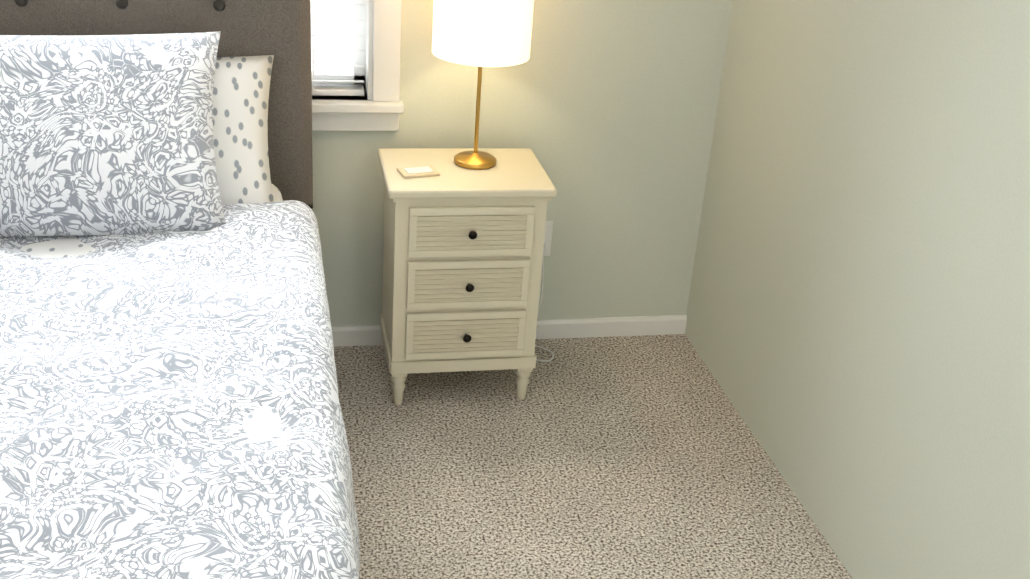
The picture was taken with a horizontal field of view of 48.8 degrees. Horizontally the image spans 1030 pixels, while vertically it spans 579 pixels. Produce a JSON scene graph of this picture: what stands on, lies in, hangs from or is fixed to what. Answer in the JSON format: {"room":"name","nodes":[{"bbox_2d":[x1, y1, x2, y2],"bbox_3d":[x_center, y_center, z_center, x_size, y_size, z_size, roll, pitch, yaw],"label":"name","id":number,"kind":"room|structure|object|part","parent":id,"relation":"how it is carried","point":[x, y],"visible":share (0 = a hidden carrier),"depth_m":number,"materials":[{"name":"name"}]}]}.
{"room":"bedroom","nodes":[
{"label":"bedroom","id":0,"kind":"room"},
{"bbox_2d":[311,0,732,325],"bbox_3d":[-1.418,-0.823,2.879,4.430,2.198,0.140,-2,26,-12],"label":"wall","id":1,"kind":"structure","parent":0,"point":[605,111],"depth_m":3.33,"materials":[{"name":"paint"}]},
{"bbox_2d":[311,0,403,130],"bbox_3d":[-0.924,-1.080,2.828,1.310,1.390,0.173,-2,26,-12],"label":"window","id":2,"kind":"structure","parent":1,"relation":"in","point":[380,107],"depth_m":3.15,"materials":[{"name":"white wood"}]},
{"bbox_2d":[311,0,364,95],"bbox_3d":[-0.924,-1.074,2.829,1.110,1.199,0.072,-2,26,-12],"label":"window blinds","id":3,"kind":"object","parent":2,"relation":"attached to","point":[337,90],"visible":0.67,"depth_m":3.16,"materials":[{"name":"white plastic"}]},
{"bbox_3d":[-0.937,-1.105,2.888,1.140,1.210,0.040,-2,26,-12],"label":"window sash","id":4,"kind":"part","parent":2,"relation":"part of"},
{"bbox_2d":[331,315,686,346],"bbox_3d":[-1.475,0.168,3.278,4.150,0.064,0.012,-2,26,-12],"label":"baseboard","id":5,"kind":"structure","parent":1,"relation":"attached to","point":[360,335],"depth_m":3.63,"materials":[{"name":"white wood"}]},
{"bbox_2d":[543,221,552,255],"bbox_3d":[0.079,-0.151,3.455,0.072,0.116,0.024,-2,26,-12],"label":"electrical outlet","id":6,"kind":"object","parent":1,"relation":"attached to","point":[547,238],"visible":0.4,"depth_m":3.46,"materials":[{"name":"white plastic"}]},
{"bbox_2d":[535,255,553,361],"bbox_3d":[0.060,0.048,3.458,0.135,0.323,0.139,-2,26,-12],"label":"lamp cord","id":7,"kind":"object","parent":6,"relation":"attached to","point":[551,352],"visible":0.46,"depth_m":3.48,"materials":[{"name":"white plastic"}]},
{"bbox_2d":[334,334,852,578],"bbox_3d":[-1.190,1.234,1.316,4.450,0.100,4.500,-2,26,-12],"label":"floor","id":8,"kind":"structure","parent":0,"point":[633,457],"depth_m":2.95,"materials":[{"name":"carpet"}]},
{"bbox_2d":[0,0,359,578],"bbox_3d":[-1.364,0.179,1.956,2.165,1.212,2.313,-2,26,-12],"label":"bed","id":9,"kind":"object","parent":8,"relation":"on","point":[170,407],"visible":1,"depth_m":2.29,"materials":[{"name":"fabric"}]},
{"bbox_2d":[0,194,359,578],"bbox_3d":[-1.346,0.422,1.893,2.172,0.521,1.986,-2,26,-12],"label":"comforter","id":10,"kind":"object","parent":9,"relation":"on","point":[170,408],"depth_m":1.99,"materials":[{"name":"white fabric"}]},
{"bbox_2d":[377,148,556,405],"bbox_3d":[-0.156,-0.033,3.199,0.440,0.670,0.348,-2,26,-12],"label":"nightstand","id":11,"kind":"object","parent":8,"relation":"on","point":[462,256],"visible":1,"depth_m":3.05,"materials":[{"name":"beige paint"}]},
{"bbox_2d":[432,0,533,169],"bbox_3d":[-0.093,-0.567,3.000,0.256,0.490,0.256,-2,26,-12],"label":"lamp","id":12,"kind":"object","parent":11,"relation":"on","point":[479,34],"visible":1,"depth_m":2.85,"materials":[{"name":"white fabric"}]},
{"bbox_2d":[685,0,1029,578],"bbox_3d":[1.162,-0.255,1.091,0.140,3.085,4.780,-2,26,-12],"label":"wall","id":13,"kind":"structure","parent":0,"point":[857,331],"depth_m":2.49,"materials":[{"name":"paint"}]},
{"label":"outside","id":14,"kind":"structure","parent":0,"visible":0},
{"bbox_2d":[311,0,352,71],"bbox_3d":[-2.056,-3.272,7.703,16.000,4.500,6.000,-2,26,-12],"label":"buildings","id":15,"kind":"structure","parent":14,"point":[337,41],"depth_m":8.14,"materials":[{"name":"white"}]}
]}

